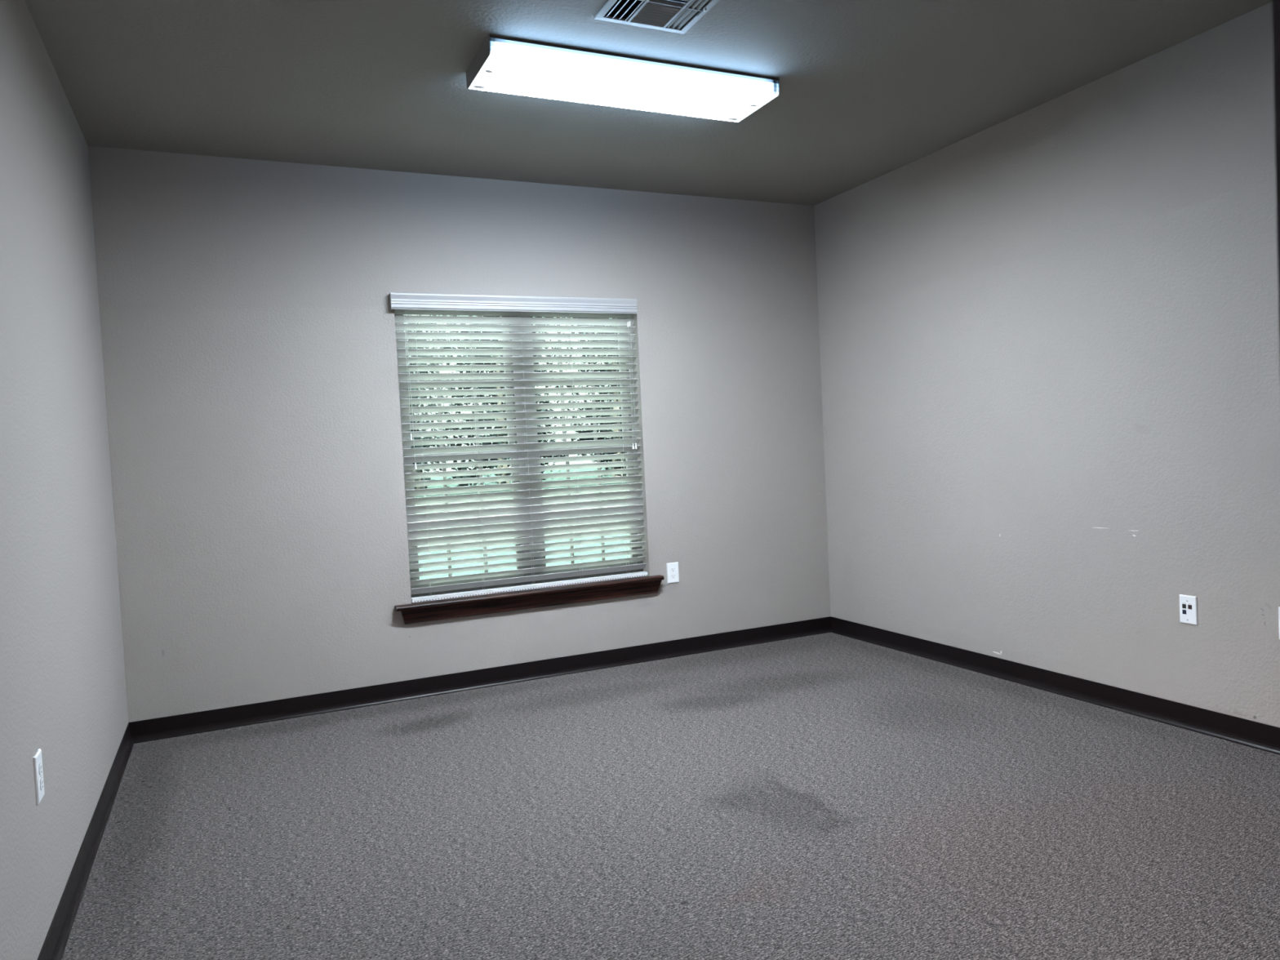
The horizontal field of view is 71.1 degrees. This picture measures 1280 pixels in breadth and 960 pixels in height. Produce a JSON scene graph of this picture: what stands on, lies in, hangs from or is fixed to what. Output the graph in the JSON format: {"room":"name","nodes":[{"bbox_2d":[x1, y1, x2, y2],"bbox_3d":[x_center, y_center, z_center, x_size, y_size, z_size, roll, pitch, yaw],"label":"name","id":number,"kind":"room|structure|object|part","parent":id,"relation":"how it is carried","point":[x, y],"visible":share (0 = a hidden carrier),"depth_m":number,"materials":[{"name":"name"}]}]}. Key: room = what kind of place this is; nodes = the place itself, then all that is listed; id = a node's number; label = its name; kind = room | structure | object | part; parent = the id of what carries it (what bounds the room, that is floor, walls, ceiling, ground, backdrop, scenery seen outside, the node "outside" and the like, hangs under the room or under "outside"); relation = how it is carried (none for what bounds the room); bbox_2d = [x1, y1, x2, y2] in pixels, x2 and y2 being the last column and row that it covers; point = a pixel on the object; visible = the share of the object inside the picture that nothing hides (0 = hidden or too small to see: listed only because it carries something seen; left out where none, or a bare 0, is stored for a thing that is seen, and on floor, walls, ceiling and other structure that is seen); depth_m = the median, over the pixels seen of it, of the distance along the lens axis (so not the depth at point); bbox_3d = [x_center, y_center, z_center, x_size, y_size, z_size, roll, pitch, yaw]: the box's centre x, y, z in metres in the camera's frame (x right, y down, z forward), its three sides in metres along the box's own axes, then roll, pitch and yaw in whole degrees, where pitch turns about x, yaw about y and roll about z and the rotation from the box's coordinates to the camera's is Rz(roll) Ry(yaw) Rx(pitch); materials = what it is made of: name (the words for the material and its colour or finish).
{"room":"empty office room","nodes":[
{"label":"empty office room","id":0,"kind":"room"},
{"bbox_2d":[0,0,128,959],"bbox_3d":[-1.538,-0.111,1.986,0.150,2.740,4.605,-4,2,-25],"label":"wall","id":1,"kind":"structure","parent":0,"point":[63,690],"depth_m":2.67,"materials":[{"name":"grey paint"}]},
{"bbox_2d":[32,748,44,805],"bbox_3d":[-1.529,0.755,2.281,0.009,0.122,0.076,-4,2,-25],"label":"wall outlet","id":2,"kind":"object","parent":1,"relation":"attached to","point":[37,759],"visible":1,"depth_m":2.26,"materials":[{"name":"white plastic"}]},
{"bbox_2d":[38,762,42,775],"bbox_3d":[-1.527,0.735,2.282,0.003,0.028,0.034,-4,2,-25],"label":"receptacle","id":3,"kind":"object","parent":2,"relation":"attached to","point":[40,764],"depth_m":2.28,"materials":[{"name":"white plastic"}]},
{"bbox_2d":[40,777,43,790],"bbox_3d":[-1.525,0.774,2.283,0.003,0.028,0.034,-4,2,-25],"label":"receptacle","id":4,"kind":"object","parent":2,"relation":"attached to","point":[41,778],"depth_m":2.28,"materials":[{"name":"white plastic"}]},
{"bbox_2d":[37,722,133,959],"bbox_3d":[-1.421,1.202,2.121,0.017,0.098,4.490,-4,2,-25],"label":"baseboard","id":5,"kind":"structure","parent":1,"relation":"attached to","point":[55,943],"depth_m":2.79,"materials":[{"name":"black plastic"}]},
{"bbox_2d":[88,146,831,722],"bbox_3d":[-0.659,-0.266,5.007,4.282,2.740,0.150,-4,2,-25],"label":"wall","id":6,"kind":"structure","parent":0,"point":[247,321],"depth_m":4.57,"materials":[{"name":"paint"}]},
{"bbox_2d":[129,616,831,743],"bbox_3d":[-0.560,1.054,4.980,3.982,0.098,0.017,-4,2,-25],"label":"baseboard","id":7,"kind":"structure","parent":6,"relation":"attached to","point":[159,728],"depth_m":4.78,"materials":[{"name":"black plastic"}]},
{"bbox_2d":[394,314,664,624],"bbox_3d":[-0.635,-0.143,4.987,1.533,1.704,0.210,-4,2,-25],"label":"window","id":8,"kind":"structure","parent":6,"relation":"in","point":[450,608],"depth_m":5.00,"materials":[{"name":"grey"}]},
{"bbox_3d":[-1.002,-0.528,4.909,0.612,0.815,0.028,-4,2,-25],"label":"sash","id":9,"kind":"part","parent":8,"relation":"part of","materials":[{"name":"grey"}]},
{"bbox_3d":[-0.953,0.213,4.910,0.612,0.730,0.028,-4,2,-25],"label":"sash","id":10,"kind":"part","parent":8,"relation":"part of","materials":[{"name":"grey"}]},
{"bbox_2d":[389,292,648,603],"bbox_3d":[-0.624,-0.198,4.949,1.400,1.610,0.109,-4,2,-25],"label":"window blind","id":11,"kind":"object","parent":8,"relation":"attached to","point":[416,304],"visible":0.99,"depth_m":4.94,"materials":[{"name":"grey plastic"}]},
{"bbox_3d":[-1.215,-0.582,4.668,0.005,0.690,0.018,-4,2,-25],"label":"tilt cord","id":12,"kind":"part","parent":11,"relation":"part of","materials":[{"name":"white fabric"}]},
{"bbox_3d":[-1.202,-0.506,4.675,0.010,0.842,0.018,-4,2,-25],"label":"tilt cord","id":13,"kind":"part","parent":11,"relation":"part of","materials":[{"name":"white fabric"}]},
{"bbox_3d":[-1.149,-0.146,4.738,0.006,1.532,0.053,-4,2,-21],"label":"ladder cord","id":14,"kind":"part","parent":11,"relation":"part of","materials":[{"name":"grey plastic"}]},
{"bbox_3d":[-0.888,-0.163,4.858,0.006,1.532,0.053,-4,2,-21],"label":"ladder cord","id":15,"kind":"part","parent":11,"relation":"part of","materials":[{"name":"white fabric"}]},
{"bbox_3d":[-0.630,-0.180,4.976,0.006,1.532,0.053,-4,2,-21],"label":"ladder cord","id":16,"kind":"part","parent":11,"relation":"part of","materials":[{"name":"white fabric"}]},
{"bbox_3d":[-0.584,0.593,5.008,1.367,0.021,0.049,-4,2,-25],"label":"rail","id":17,"kind":"part","parent":11,"relation":"part of","materials":[{"name":"white plastic"}]},
{"bbox_3d":[-0.369,-0.197,5.097,0.006,1.532,0.053,-4,2,-21],"label":"ladder cord","id":18,"kind":"part","parent":11,"relation":"part of","materials":[{"name":"white fabric"}]},
{"bbox_3d":[-0.105,-0.215,5.218,0.006,1.532,0.053,-4,2,-21],"label":"ladder cord","id":19,"kind":"part","parent":11,"relation":"part of","materials":[{"name":"white fabric"}]},
{"bbox_3d":[-0.060,-0.606,5.200,0.008,0.794,0.018,-4,2,-25],"label":"lift cord","id":20,"kind":"part","parent":11,"relation":"part of","materials":[{"name":"white fabric"}]},
{"bbox_3d":[-0.046,-0.607,5.206,0.005,0.794,0.018,-4,2,-25],"label":"lift cord","id":21,"kind":"part","parent":11,"relation":"part of","materials":[{"name":"white fabric"}]},
{"bbox_3d":[-0.585,0.618,4.987,1.533,0.024,0.148,-4,2,-25],"label":"sill","id":22,"kind":"part","parent":8,"relation":"part of","materials":[{"name":"brown wood"}]},
{"bbox_3d":[-0.359,-0.571,5.205,0.606,0.815,0.028,-4,2,-25],"label":"sash","id":23,"kind":"part","parent":8,"relation":"part of","materials":[{"name":"grey"}]},
{"bbox_3d":[-0.310,0.171,5.206,0.606,0.730,0.028,-4,2,-25],"label":"sash","id":24,"kind":"part","parent":8,"relation":"part of","materials":[{"name":"grey"}]},
{"bbox_2d":[666,561,679,583],"bbox_3d":[0.196,0.552,5.325,0.076,0.122,0.009,-4,2,-25],"label":"wall outlet","id":25,"kind":"object","parent":6,"relation":"attached to","point":[673,576],"visible":1,"depth_m":5.32,"materials":[{"name":"white plastic"}]},
{"bbox_2d":[670,567,675,572],"bbox_3d":[0.197,0.533,5.322,0.034,0.028,0.003,-4,2,-25],"label":"receptacle","id":26,"kind":"object","parent":25,"relation":"attached to","point":[672,569],"depth_m":5.32,"materials":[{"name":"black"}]},
{"bbox_2d":[671,573,675,578],"bbox_3d":[0.199,0.572,5.324,0.034,0.028,0.003,-4,2,-25],"label":"receptacle","id":27,"kind":"object","parent":25,"relation":"attached to","point":[673,575],"depth_m":5.32,"materials":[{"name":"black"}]},
{"bbox_2d":[24,0,1271,205],"bbox_3d":[0.235,-1.663,2.863,4.282,0.120,4.755,-4,2,-25],"label":"ceiling","id":28,"kind":"structure","parent":0,"point":[869,90],"depth_m":3.58,"materials":[{"name":"grey paint"}]},
{"bbox_2d":[466,34,779,122],"bbox_3d":[-0.050,-1.580,3.573,1.219,0.069,0.337,-4,2,-25],"label":"ceiling light","id":29,"kind":"object","parent":28,"relation":"attached to","point":[502,65],"visible":1,"depth_m":3.49,"materials":[{"name":"white plastic"}]},
{"bbox_2d":[593,0,719,34],"bbox_3d":[0.071,-1.641,2.996,0.352,0.117,0.352,-4,2,-25],"label":"ceiling vent","id":30,"kind":"object","parent":28,"relation":"in","point":[660,15],"visible":1,"depth_m":3.08,"materials":[{"name":"silver metal"}]},
{"bbox_2d":[61,632,1279,959],"bbox_3d":[0.374,1.192,2.969,4.282,0.120,4.755,-4,2,-25],"label":"floor","id":31,"kind":"structure","parent":0,"point":[828,796],"depth_m":2.94,"materials":[{"name":"grey carpet"}]},
{"bbox_2d":[813,2,1279,727],"bbox_3d":[2.210,-0.358,3.710,0.150,2.740,4.605,-4,2,-25],"label":"wall","id":32,"kind":"structure","parent":0,"point":[1049,333],"depth_m":4.02,"materials":[{"name":"paint"}]},
{"bbox_2d":[831,616,1279,755],"bbox_3d":[2.174,0.965,3.776,0.017,0.098,4.490,-4,2,-25],"label":"baseboard","id":33,"kind":"structure","parent":32,"relation":"attached to","point":[1265,737],"depth_m":4.09,"materials":[{"name":"black plastic"}]},
{"bbox_2d":[1179,594,1197,625],"bbox_3d":[2.219,0.525,3.627,0.008,0.115,0.072,-4,2,-25],"label":"data jack plate","id":34,"kind":"object","parent":32,"relation":"attached to","point":[1188,604],"visible":1,"depth_m":3.62,"materials":[{"name":"white plastic"}]},
{"bbox_2d":[1278,606,1279,639],"bbox_3d":[2.378,0.530,3.280,0.009,0.122,0.076,-4,2,-25],"label":"wall outlet","id":35,"kind":"object","parent":32,"relation":"attached to","point":[1278,606],"visible":1,"depth_m":3.31,"materials":[{"name":"white plastic"}]},
{"bbox_3d":[1.276,-0.205,0.809,3.982,2.740,0.115,-4,2,-25],"label":"wall","id":36,"kind":"structure","parent":0,"visible":0},
{"bbox_2d":[1271,0,1279,344],"bbox_3d":[-0.047,0.223,0.204,0.906,2.060,0.118,-4,2,-25],"label":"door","id":37,"kind":"structure","parent":36,"relation":"in","point":[1275,3],"depth_m":0.42,"materials":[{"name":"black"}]},
{"label":"outside","id":38,"kind":"structure","parent":0,"visible":0},
{"bbox_2d":[415,489,629,546],"bbox_3d":[1.196,0.484,25.064,56.000,0.100,17.000,-4,2,-25],"label":"driveway","id":39,"kind":"structure","parent":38,"point":[624,490],"depth_m":19.31,"materials":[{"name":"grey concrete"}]},
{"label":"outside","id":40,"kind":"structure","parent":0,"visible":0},
{"bbox_2d":[414,467,626,497],"bbox_3d":[-6.762,-0.040,49.470,90.000,0.100,34.000,-4,2,-25],"label":"ground","id":41,"kind":"structure","parent":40,"point":[594,468],"depth_m":43.52,"materials":[{"name":"green plant"}]},
{"bbox_2d":[403,314,433,488],"bbox_3d":[-9.798,-3.450,32.610,4.565,8.286,4.516,-4,2,-25],"label":"tree","id":42,"kind":"object","parent":41,"relation":"on","point":[417,397],"visible":0.02,"depth_m":33.11,"materials":[{"name":"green plant"}]},
{"bbox_2d":[405,314,464,488],"bbox_3d":[-9.726,-3.667,38.377,4.515,8.286,4.565,-3,2,2],"label":"tree","id":43,"kind":"object","parent":41,"relation":"on","point":[422,405],"visible":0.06,"depth_m":38.23,"materials":[{"name":"green plant"}]},
{"bbox_2d":[440,315,555,487],"bbox_3d":[-5.473,-3.735,34.599,4.565,8.286,4.516,-2,2,24],"label":"tree","id":44,"kind":"object","parent":41,"relation":"on","point":[467,371],"visible":0.1,"depth_m":34.22,"materials":[{"name":"green plant"}]},
{"bbox_2d":[473,315,569,483],"bbox_3d":[-5.372,-3.953,40.349,4.516,8.286,4.565,-1,3,45],"label":"tree","id":45,"kind":"object","parent":41,"relation":"on","point":[491,403],"visible":0.07,"depth_m":39.87,"materials":[{"name":"green plant"}]},
{"bbox_2d":[562,317,626,476],"bbox_3d":[-1.094,-4.023,36.589,4.516,8.286,4.565,-3,2,-7],"label":"tree","id":46,"kind":"object","parent":41,"relation":"on","point":[611,393],"visible":0.11,"depth_m":36.02,"materials":[{"name":"green plant"}]},
{"bbox_2d":[572,324,626,476],"bbox_3d":[-0.922,-4.247,42.427,4.516,8.286,4.565,-2,2,31],"label":"tree","id":47,"kind":"object","parent":41,"relation":"on","point":[576,325],"visible":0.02,"depth_m":42.28,"materials":[{"name":"green plant"}]},
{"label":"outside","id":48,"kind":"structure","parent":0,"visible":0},
{"bbox_2d":[417,533,630,579],"bbox_3d":[3.857,0.823,12.144,42.000,0.100,8.700,-4,2,-25],"label":"lawn","id":49,"kind":"structure","parent":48,"point":[621,535],"depth_m":12.14,"materials":[{"name":"green plant"}]}
]}

